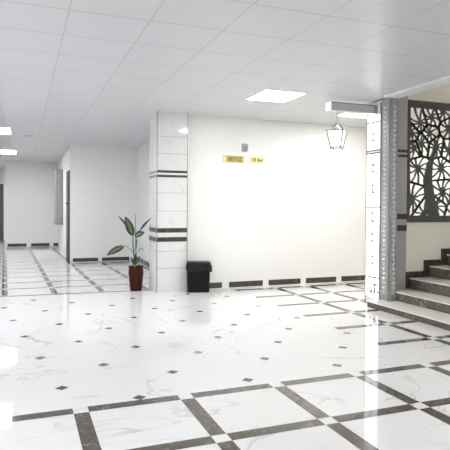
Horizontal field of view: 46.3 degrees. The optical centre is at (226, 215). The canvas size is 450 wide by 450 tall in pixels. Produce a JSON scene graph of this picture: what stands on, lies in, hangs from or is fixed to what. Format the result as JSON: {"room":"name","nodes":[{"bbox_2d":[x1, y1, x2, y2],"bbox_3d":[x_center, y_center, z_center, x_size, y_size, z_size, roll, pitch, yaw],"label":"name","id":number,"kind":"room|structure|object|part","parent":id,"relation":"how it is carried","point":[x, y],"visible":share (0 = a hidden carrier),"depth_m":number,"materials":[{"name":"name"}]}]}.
{"room":"lobby","nodes":[
{"label":"lobby","id":0,"kind":"room"},
{"bbox_2d":[0,169,4,183],"bbox_3d":[-10.183,-0.433,19.509,4.120,2.721,0.150,0,1,-21],"label":"wall","id":1,"kind":"structure","parent":0,"point":[2,171],"depth_m":20.05,"materials":[{"name":"white paint"}]},
{"bbox_2d":[0,183,4,239],"bbox_3d":[-8.895,-0.156,19.867,1.020,2.170,0.122,0,1,-21],"label":"door","id":2,"kind":"structure","parent":1,"relation":"in","point":[2,186],"depth_m":20.02,"materials":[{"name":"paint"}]},
{"bbox_3d":[-8.457,-0.157,20.065,0.060,2.170,0.070,0,1,-21],"label":"frame","id":3,"kind":"part","parent":2,"relation":"part of","materials":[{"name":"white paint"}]},
{"bbox_2d":[5,161,57,243],"bbox_3d":[-6.791,-0.402,18.680,1.855,2.721,3.850,0,1,-21],"label":"wall","id":4,"kind":"structure","parent":0,"point":[29,185],"depth_m":16.81,"materials":[{"name":"white paint"}]},
{"bbox_2d":[5,243,57,246],"bbox_3d":[-6.181,0.936,16.868,1.670,0.109,0.013,0,1,-21],"label":"baseboard","id":5,"kind":"structure","parent":4,"relation":"attached to","point":[16,244],"depth_m":16.83,"materials":[{"name":"brown stone"}]},
{"bbox_2d":[58,146,69,255],"bbox_3d":[-4.444,-0.328,14.758,0.315,2.721,5.160,0,1,-21],"label":"wall","id":6,"kind":"structure","parent":0,"point":[64,162],"depth_m":14.11,"materials":[{"name":"white paint"}]},
{"bbox_2d":[55,169,62,224],"bbox_3d":[-4.741,-0.521,14.883,0.193,1.540,0.607,0,1,-21],"label":"upper cabinet","id":7,"kind":"object","parent":6,"relation":"attached to","point":[58,172],"visible":1,"depth_m":14.61,"materials":[{"name":"grey metal"}]},
{"bbox_2d":[66,170,69,261],"bbox_3d":[-3.820,0.005,12.598,0.086,2.130,0.851,0,1,-20],"label":"door","id":8,"kind":"structure","parent":6,"relation":"in","point":[68,171],"depth_m":12.23,"materials":[{"name":"grey wood"}]},
{"bbox_2d":[70,144,137,257],"bbox_3d":[-2.811,-0.285,12.544,1.770,2.721,0.150,0,1,-21],"label":"wall","id":9,"kind":"structure","parent":0,"point":[103,179],"depth_m":12.42,"materials":[{"name":"white paint"}]},
{"bbox_2d":[70,256,132,261],"bbox_3d":[-2.884,1.030,12.452,1.555,0.094,0.013,0,1,-21],"label":"baseboard","id":10,"kind":"structure","parent":9,"relation":"attached to","point":[95,259],"depth_m":12.42,"materials":[{"name":"brown stone"}]},
{"bbox_2d":[137,140,149,263],"bbox_3d":[-1.301,-0.245,10.545,0.400,2.721,4.670,0,1,-21],"label":"wall","id":11,"kind":"structure","parent":0,"point":[144,149],"depth_m":11.94,"materials":[{"name":"white paint"}]},
{"bbox_2d":[139,258,148,266],"bbox_3d":[-1.406,1.068,10.523,0.012,0.095,4.204,0,1,-19],"label":"baseboard","id":12,"kind":"structure","parent":11,"relation":"attached to","point":[146,263],"depth_m":11.74,"materials":[{"name":"brown stone"}]},
{"bbox_2d":[0,240,449,449],"bbox_3d":[-2.043,1.177,10.170,13.057,0.121,25.600,0,1,-21],"label":"floor","id":13,"kind":"structure","parent":0,"point":[88,361],"depth_m":4.29,"materials":[{"name":"white stone"}]},
{"bbox_2d":[106,214,150,290],"bbox_3d":[-1.490,0.564,8.078,0.720,1.178,0.236,0,1,-21],"label":"potted plant","id":14,"kind":"object","parent":13,"relation":"on","point":[135,272],"visible":1,"depth_m":8.04,"materials":[{"name":"green plant"}]},
{"bbox_3d":[-1.424,0.560,8.104,0.053,0.495,0.032,0,1,-21],"label":"stem","id":15,"kind":"part","parent":14,"relation":"part of","materials":[{"name":"green plant"}]},
{"bbox_3d":[-1.395,0.965,8.122,0.226,0.377,0.236,0,1,-21],"label":"pot","id":16,"kind":"part","parent":14,"relation":"part of","materials":[{"name":"brown ceramic"}]},
{"bbox_2d":[149,111,187,292],"bbox_3d":[-0.912,-0.206,8.221,0.484,2.720,0.513,0,1,-21],"label":"tiled column","id":17,"kind":"structure","parent":13,"relation":"on","point":[168,162],"depth_m":8.00,"materials":[{"name":"white tile"}]},
{"bbox_2d":[186,261,211,292],"bbox_3d":[-0.419,0.928,8.042,0.399,0.463,0.264,0,1,-4],"label":"waste bin","id":18,"kind":"object","parent":13,"relation":"on","point":[198,272],"visible":1,"depth_m":7.93,"materials":[{"name":"black plastic"}]},
{"bbox_2d":[365,98,397,301],"bbox_3d":[2.185,-0.172,7.106,0.377,2.720,0.538,0,1,-21],"label":"pillar","id":19,"kind":"structure","parent":13,"relation":"on","point":[381,127],"depth_m":6.96,"materials":[{"name":"white tile"}]},
{"bbox_2d":[326,101,376,114],"bbox_3d":[1.663,-1.424,6.984,0.722,0.115,0.134,0,1,-21],"label":"beam","id":20,"kind":"structure","parent":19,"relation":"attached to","point":[339,107],"depth_m":6.91,"materials":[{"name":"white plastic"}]},
{"bbox_2d":[326,122,347,149],"bbox_3d":[1.451,-1.117,6.910,0.231,0.498,0.231,1,1,27],"label":"hanging lantern","id":21,"kind":"object","parent":20,"relation":"hanging from","point":[336,136],"visible":1,"depth_m":6.85,"materials":[{"name":"white glass"}]},
{"bbox_3d":[1.451,-1.006,6.911,0.205,0.215,0.205,1,1,27],"label":"lamp shade","id":22,"kind":"part","parent":21,"relation":"part of","materials":[{"name":"white glass"}]},
{"bbox_3d":[1.992,-0.126,7.146,0.005,2.455,0.287,0,1,-21],"label":"lit panel","id":23,"kind":"part","parent":19,"relation":"part of","materials":[{"name":"white tile"}]},
{"bbox_2d":[366,248,449,330],"bbox_3d":[4.617,0.563,5.329,4.097,1.329,4.939,0,1,-21],"label":"staircase","id":24,"kind":"structure","parent":13,"relation":"on","point":[425,298],"depth_m":6.62,"materials":[{"name":"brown stone"}]},
{"bbox_3d":[4.025,0.481,7.725,3.470,1.246,0.041,0,1,-21],"label":"skirting","id":25,"kind":"part","parent":24,"relation":"part of","materials":[{"name":"brown stone"}]},
{"bbox_2d":[0,0,449,168],"bbox_3d":[-1.908,-1.753,10.171,12.800,0.300,25.600,0,1,-21],"label":"ceiling","id":26,"kind":"structure","parent":0,"point":[74,72],"depth_m":5.14,"materials":[{"name":"tile"}]},
{"bbox_2d":[0,127,11,134],"bbox_3d":[-4.375,-1.608,9.924,0.600,0.008,0.920,0,1,-21],"label":"recessed light","id":27,"kind":"object","parent":26,"relation":"in","point":[3,130],"visible":1,"depth_m":9.93,"materials":[{"name":"white plastic"}]},
{"bbox_2d":[0,128,10,133],"bbox_3d":[-4.375,-1.610,9.924,0.556,0.004,0.876,0,1,-21],"label":"diffuser","id":28,"kind":"object","parent":27,"relation":"attached to","point":[2,130],"depth_m":9.98,"materials":[{"name":"white plastic"}]},
{"bbox_2d":[0,150,16,153],"bbox_3d":[-5.843,-1.678,13.848,0.600,0.008,1.000,0,1,-21],"label":"recessed light","id":29,"kind":"object","parent":26,"relation":"in","point":[1,151],"visible":1,"depth_m":13.96,"materials":[{"name":"white plastic"}]},
{"bbox_2d":[245,89,307,102],"bbox_3d":[0.629,-1.532,6.756,0.580,0.008,0.632,0,1,-21],"label":"recessed light","id":30,"kind":"object","parent":26,"relation":"in","point":[270,95],"visible":1,"depth_m":6.71,"materials":[{"name":"white plastic"}]},
{"bbox_2d":[335,113,365,117],"bbox_3d":[2.075,-1.544,7.977,0.600,0.008,0.600,0,1,-21],"label":"recessed light","id":31,"kind":"object","parent":26,"relation":"in","point":[342,114],"visible":0.24,"depth_m":8.12,"materials":[{"name":"white plastic"}]},
{"bbox_2d":[384,76,449,98],"bbox_3d":[2.979,-1.480,4.540,0.220,0.018,4.760,0,1,-21],"label":"trim","id":32,"kind":"structure","parent":26,"relation":"attached to","point":[444,81],"depth_m":6.21,"materials":[{"name":"white paint"}]},
{"bbox_2d":[187,114,449,281],"bbox_3d":[2.116,-0.207,9.286,5.940,2.721,0.150,0,1,-21],"label":"wall","id":33,"kind":"structure","parent":0,"point":[299,213],"depth_m":8.72,"materials":[{"name":"beige paint"}]},
{"bbox_2d":[223,155,243,162],"bbox_3d":[0.114,-0.903,8.409,0.350,0.108,0.014,0,1,-21],"label":"wall sign","id":34,"kind":"object","parent":33,"relation":"attached to","point":[233,159],"visible":1,"depth_m":8.40,"materials":[{"name":"yellow plastic"}]},
{"bbox_2d":[242,144,247,151],"bbox_3d":[0.297,-1.090,8.450,0.086,0.127,0.064,0,1,-21],"label":"wall speaker","id":35,"kind":"object","parent":33,"relation":"attached to","point":[244,146],"visible":1,"depth_m":8.43,"materials":[{"name":"grey plastic"}]},
{"bbox_2d":[249,157,264,163],"bbox_3d":[0.498,-0.902,8.558,0.282,0.105,0.014,0,1,-21],"label":"wall sign","id":36,"kind":"object","parent":33,"relation":"attached to","point":[259,160],"visible":1,"depth_m":8.55,"materials":[{"name":"yellow plastic"}]},
{"bbox_2d":[209,275,364,288],"bbox_3d":[2.147,1.103,9.234,5.920,0.102,0.013,0,1,-21],"label":"baseboard","id":37,"kind":"structure","parent":33,"relation":"attached to","point":[272,282],"depth_m":8.77,"materials":[{"name":"brown stone"}]},
{"bbox_2d":[375,84,449,271],"bbox_3d":[3.821,-1.613,7.707,3.900,5.600,0.140,0,1,-21],"label":"wall","id":38,"kind":"structure","parent":0,"point":[424,240],"depth_m":7.25,"materials":[{"name":"beige paint"}]},
{"bbox_2d":[396,96,407,288],"bbox_3d":[2.293,-0.413,7.034,0.271,2.795,0.040,0,1,-21],"label":"pilaster","id":39,"kind":"object","parent":38,"relation":"attached to","point":[402,102],"visible":0.53,"depth_m":7.04,"materials":[{"name":"stone"}]},
{"bbox_2d":[406,100,449,221],"bbox_3d":[3.184,-0.734,7.374,1.630,1.645,0.038,0,1,-21],"label":"lattice screen","id":40,"kind":"object","parent":38,"relation":"attached to","point":[431,207],"visible":1,"depth_m":7.20,"materials":[{"name":"grey metal"}]}
]}

